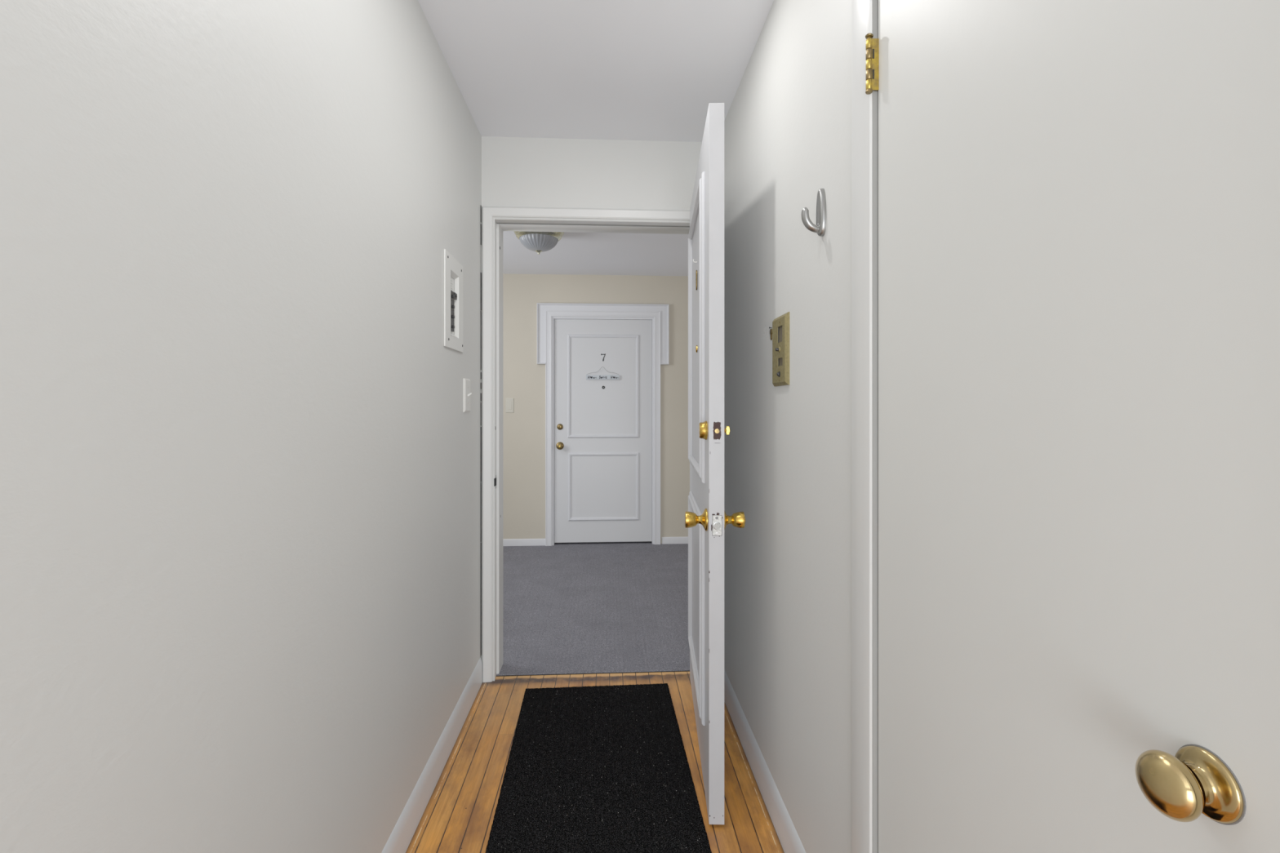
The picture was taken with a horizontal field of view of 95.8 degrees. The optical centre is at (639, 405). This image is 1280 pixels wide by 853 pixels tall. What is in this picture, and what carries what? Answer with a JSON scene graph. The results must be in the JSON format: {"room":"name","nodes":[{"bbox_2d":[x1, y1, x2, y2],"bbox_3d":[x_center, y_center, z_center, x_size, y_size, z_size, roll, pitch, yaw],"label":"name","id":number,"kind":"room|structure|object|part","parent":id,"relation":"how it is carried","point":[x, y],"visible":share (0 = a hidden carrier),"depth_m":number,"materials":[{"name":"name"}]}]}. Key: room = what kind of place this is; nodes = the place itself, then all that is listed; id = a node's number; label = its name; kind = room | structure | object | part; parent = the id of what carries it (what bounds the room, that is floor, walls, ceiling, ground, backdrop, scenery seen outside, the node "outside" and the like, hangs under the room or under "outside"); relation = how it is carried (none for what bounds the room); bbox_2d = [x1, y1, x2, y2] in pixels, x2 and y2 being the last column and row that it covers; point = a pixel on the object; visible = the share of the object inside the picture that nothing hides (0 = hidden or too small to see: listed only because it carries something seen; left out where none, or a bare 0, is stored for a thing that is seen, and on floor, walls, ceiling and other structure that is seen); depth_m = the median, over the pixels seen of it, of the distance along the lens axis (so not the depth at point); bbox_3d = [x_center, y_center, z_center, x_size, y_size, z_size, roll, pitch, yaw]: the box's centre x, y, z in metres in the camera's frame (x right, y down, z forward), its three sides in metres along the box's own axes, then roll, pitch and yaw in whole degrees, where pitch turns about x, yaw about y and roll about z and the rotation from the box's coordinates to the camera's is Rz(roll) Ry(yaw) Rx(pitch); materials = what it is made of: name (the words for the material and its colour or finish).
{"room":"apartment entry hallway","nodes":[
{"label":"apartment entry hallway","id":0,"kind":"room"},
{"bbox_2d":[0,0,481,852],"bbox_3d":[-0.623,0.009,0.639,0.080,2.361,3.746,0,0,-3],"label":"wall","id":1,"kind":"structure","parent":0,"point":[240,482],"depth_m":0.85,"materials":[{"name":"paint"}]},
{"bbox_2d":[381,657,482,852],"bbox_3d":[-0.578,1.136,0.628,0.010,0.108,3.719,0,0,-3],"label":"baseboard","id":2,"kind":"structure","parent":1,"relation":"attached to","point":[401,837],"depth_m":1.77,"materials":[{"name":"paint"}]},
{"bbox_2d":[444,248,462,352],"bbox_3d":[-0.664,-0.361,2.048,0.018,0.325,0.241,0,0,-3],"label":"electrical panel","id":3,"kind":"object","parent":1,"relation":"attached to","point":[453,269],"visible":1,"depth_m":2.04,"materials":[{"name":"metal"}]},
{"bbox_2d":[462,377,471,412],"bbox_3d":[-0.662,-0.041,2.239,0.023,0.129,0.091,0,0,-3],"label":"light switch","id":4,"kind":"object","parent":1,"relation":"attached to","point":[466,382],"visible":1,"depth_m":2.21,"materials":[{"name":"white plastic"}]},
{"bbox_2d":[481,136,702,209],"bbox_3d":[-0.170,0.509,2.595,1.206,3.361,0.110,0,0,-3],"label":"wall","id":5,"kind":"structure","parent":0,"point":[517,171],"depth_m":2.54,"materials":[{"name":"paint"}]},
{"bbox_2d":[480,205,689,682],"bbox_3d":[-0.188,0.163,2.599,1.010,2.055,0.171,0,0,-3],"label":"door frame","id":6,"kind":"structure","parent":5,"relation":"attached to","point":[495,220],"depth_m":2.50,"materials":[{"name":"paint"}]},
{"bbox_2d":[684,102,745,824],"bbox_3d":[0.229,0.163,2.071,0.178,2.034,0.914,0,0,1],"label":"door","id":7,"kind":"structure","parent":5,"relation":"in","point":[706,519],"depth_m":1.63,"materials":[{"name":"paint"}]},
{"bbox_3d":[0.151,0.333,1.691,0.040,0.048,0.048,0,0,1],"label":"knob","id":8,"kind":"part","parent":7,"relation":"part of","materials":[{"name":"gold metal"}]},
{"bbox_3d":[0.197,0.662,2.072,0.016,0.620,0.634,0,0,1],"label":"panel molding","id":9,"kind":"part","parent":7,"relation":"part of","materials":[{"name":"paint"}]},
{"bbox_3d":[0.197,-0.238,2.072,0.016,0.947,0.634,0,0,1],"label":"panel molding","id":10,"kind":"part","parent":7,"relation":"part of","materials":[{"name":"paint"}]},
{"bbox_3d":[0.203,-0.451,2.072,0.004,0.072,0.029,0,0,1],"label":"name plate","id":11,"kind":"part","parent":7,"relation":"part of","materials":[{"name":"gold metal"}]},
{"bbox_3d":[0.217,0.337,1.626,0.026,0.057,0.003,0,0,1],"label":"latch plate","id":12,"kind":"part","parent":7,"relation":"part of","materials":[{"name":"silver metal"}]},
{"bbox_3d":[0.284,0.333,1.687,0.040,0.048,0.048,0,0,1],"label":"knob","id":13,"kind":"part","parent":7,"relation":"part of","materials":[{"name":"gold metal"}]},
{"bbox_2d":[405,542,784,852],"bbox_3d":[-0.026,1.212,0.459,4.600,0.056,9.120,0,0,-3],"label":"floor","id":14,"kind":"structure","parent":0,"point":[613,606],"depth_m":2.68,"materials":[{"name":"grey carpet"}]},
{"bbox_2d":[496,671,689,676],"bbox_3d":[-0.145,1.190,2.569,4.600,0.004,0.004,0,0,-3],"label":"seam","id":15,"kind":"structure","parent":14,"relation":"on","point":[661,671],"depth_m":2.56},
{"bbox_2d":[485,683,711,852],"bbox_3d":[-0.113,1.187,1.576,0.599,0.006,1.739,0,0,-4],"label":"door mat","id":16,"kind":"object","parent":14,"relation":"on","point":[601,769],"visible":1,"depth_m":1.84,"materials":[{"name":"black carpet"}]},
{"bbox_2d":[417,0,773,142],"bbox_3d":[0.042,-1.196,-0.746,4.000,0.050,6.705,0,0,-3],"label":"ceiling","id":17,"kind":"structure","parent":0,"point":[597,69],"depth_m":1.95,"materials":[{"name":"paint"}]},
{"bbox_2d":[502,231,688,275],"bbox_3d":[-0.217,-1.142,3.846,4.600,0.050,2.495,0,0,-3],"label":"ceiling","id":18,"kind":"structure","parent":0,"point":[576,253],"depth_m":4.31,"materials":[{"name":"paint"}]},
{"bbox_2d":[513,231,564,254],"bbox_3d":[-0.639,-1.036,3.650,0.326,0.161,0.326,0,0,-3],"label":"ceiling light","id":19,"kind":"object","parent":18,"relation":"attached to","point":[538,242],"visible":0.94,"depth_m":3.58,"materials":[{"name":"white glass"}]},
{"bbox_3d":[-0.639,-1.020,3.650,0.247,0.086,0.247,0,0,-3],"label":"lamp shade","id":20,"kind":"part","parent":19,"relation":"part of","materials":[{"name":"white glass"}]},
{"bbox_2d":[502,273,689,543],"bbox_3d":[-0.281,0.536,4.987,4.600,3.307,0.100,0,0,-3],"label":"wall","id":21,"kind":"structure","parent":0,"point":[523,379],"depth_m":4.91,"materials":[{"name":"paint"}]},
{"bbox_2d":[505,398,514,413],"bbox_3d":[-1.101,-0.004,4.886,0.070,0.125,0.008,0,0,-3],"label":"light switch","id":22,"kind":"object","parent":21,"relation":"attached to","point":[509,402],"visible":1,"depth_m":4.88,"materials":[{"name":"beige plastic"}]},
{"bbox_2d":[502,538,545,546],"bbox_3d":[-1.687,1.159,4.853,1.778,0.063,0.010,0,0,-3],"label":"baseboard","id":23,"kind":"structure","parent":21,"relation":"attached to","point":[506,542],"depth_m":4.89,"materials":[{"name":"paint"}]},
{"bbox_2d":[554,319,652,542],"bbox_3d":[-0.313,0.214,4.940,0.834,1.908,0.104,0,0,-3],"label":"door","id":24,"kind":"structure","parent":21,"relation":"in","point":[603,428],"depth_m":4.95,"materials":[{"name":"paint"}]},
{"bbox_3d":[-0.681,0.341,4.901,0.067,0.067,0.061,0,0,-3],"label":"knob","id":25,"kind":"part","parent":24,"relation":"part of","materials":[{"name":"gold metal"}]},
{"bbox_2d":[586,366,619,379],"bbox_3d":[-0.319,-0.279,4.935,0.284,0.109,0.009,0,0,-3],"label":"sign","id":26,"kind":"object","parent":24,"relation":"hanging from","point":[588,377],"visible":1,"depth_m":4.93,"materials":[{"name":"grey metal"}]},
{"bbox_3d":[-0.313,-0.168,4.944,0.611,0.884,0.016,0,0,-3],"label":"panel molding","id":27,"kind":"part","parent":24,"relation":"part of","materials":[{"name":"paint"}]},
{"bbox_3d":[-0.310,0.692,4.944,0.606,0.581,0.016,0,0,-3],"label":"panel molding","id":28,"kind":"part","parent":24,"relation":"part of","materials":[{"name":"paint"}]},
{"bbox_2d":[537,302,669,546],"bbox_3d":[-0.314,0.161,4.956,1.120,2.058,0.109,0,0,-3],"label":"door frame","id":29,"kind":"structure","parent":21,"relation":"attached to","point":[547,313],"depth_m":4.91,"materials":[{"name":"paint"}]},
{"bbox_2d":[662,537,688,544],"bbox_3d":[1.103,1.159,5.010,1.833,0.063,0.010,0,0,-3],"label":"baseboard","id":30,"kind":"structure","parent":21,"relation":"attached to","point":[664,540],"depth_m":4.96,"materials":[{"name":"paint"}]},
{"bbox_2d":[724,0,851,852],"bbox_3d":[0.491,0.509,0.702,0.100,3.361,3.746,0,0,-3],"label":"wall","id":31,"kind":"structure","parent":0,"point":[788,121],"depth_m":1.50,"materials":[{"name":"paint"}]},
{"bbox_2d":[724,669,805,852],"bbox_3d":[0.372,1.136,1.841,0.010,0.108,1.435,0,0,-3],"label":"baseboard","id":32,"kind":"structure","parent":31,"relation":"attached to","point":[790,842],"depth_m":1.75,"materials":[{"name":"paint"}]},
{"bbox_2d":[772,311,790,386],"bbox_3d":[0.381,-0.152,1.589,0.021,0.192,0.134,0,0,-3],"label":"intercom panel","id":33,"kind":"object","parent":31,"relation":"attached to","point":[780,350],"visible":1,"depth_m":1.57,"materials":[{"name":"gold metal"}]},
{"bbox_2d":[801,188,826,236],"bbox_3d":[0.384,-0.431,1.286,0.050,0.106,0.038,0,0,-3],"label":"coat hook","id":34,"kind":"object","parent":31,"relation":"attached to","point":[820,227],"visible":1,"depth_m":1.28,"materials":[{"name":"silver metal"}]},
{"bbox_3d":[0.402,-0.431,1.287,0.014,0.106,0.038,0,0,-3],"label":"plate","id":35,"kind":"part","parent":34,"relation":"part of","materials":[{"name":"silver metal"}]},
{"bbox_2d":[851,0,878,852],"bbox_3d":[0.483,0.123,0.695,0.117,2.133,0.859,0,0,-3],"label":"door frame","id":36,"kind":"structure","parent":31,"relation":"attached to","point":[864,13],"depth_m":1.04,"materials":[{"name":"paint"}]},
{"bbox_2d":[865,0,1279,852],"bbox_3d":[0.430,0.169,0.694,0.084,2.019,0.660,0,0,-3],"label":"door","id":37,"kind":"structure","parent":31,"relation":"in","point":[1079,200],"depth_m":0.58,"materials":[{"name":"paint"}]},
{"bbox_3d":[0.416,0.299,0.456,0.028,0.048,0.048,0,0,-3],"label":"knob","id":38,"kind":"part","parent":37,"relation":"part of","materials":[{"name":"gold metal"}]},
{"bbox_3d":[0.384,-0.229,1.691,0.012,0.006,0.006,0,0,-3],"label":"nail","id":39,"kind":"object","parent":31,"relation":"attached to","visible":0},
{"bbox_2d":[769,328,772,340],"bbox_3d":[0.384,-0.209,1.689,0.005,0.033,0.018,0,0,-3],"label":"key","id":40,"kind":"object","parent":39,"relation":"hanging from","point":[771,330],"visible":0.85,"depth_m":1.69,"materials":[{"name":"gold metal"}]}
]}

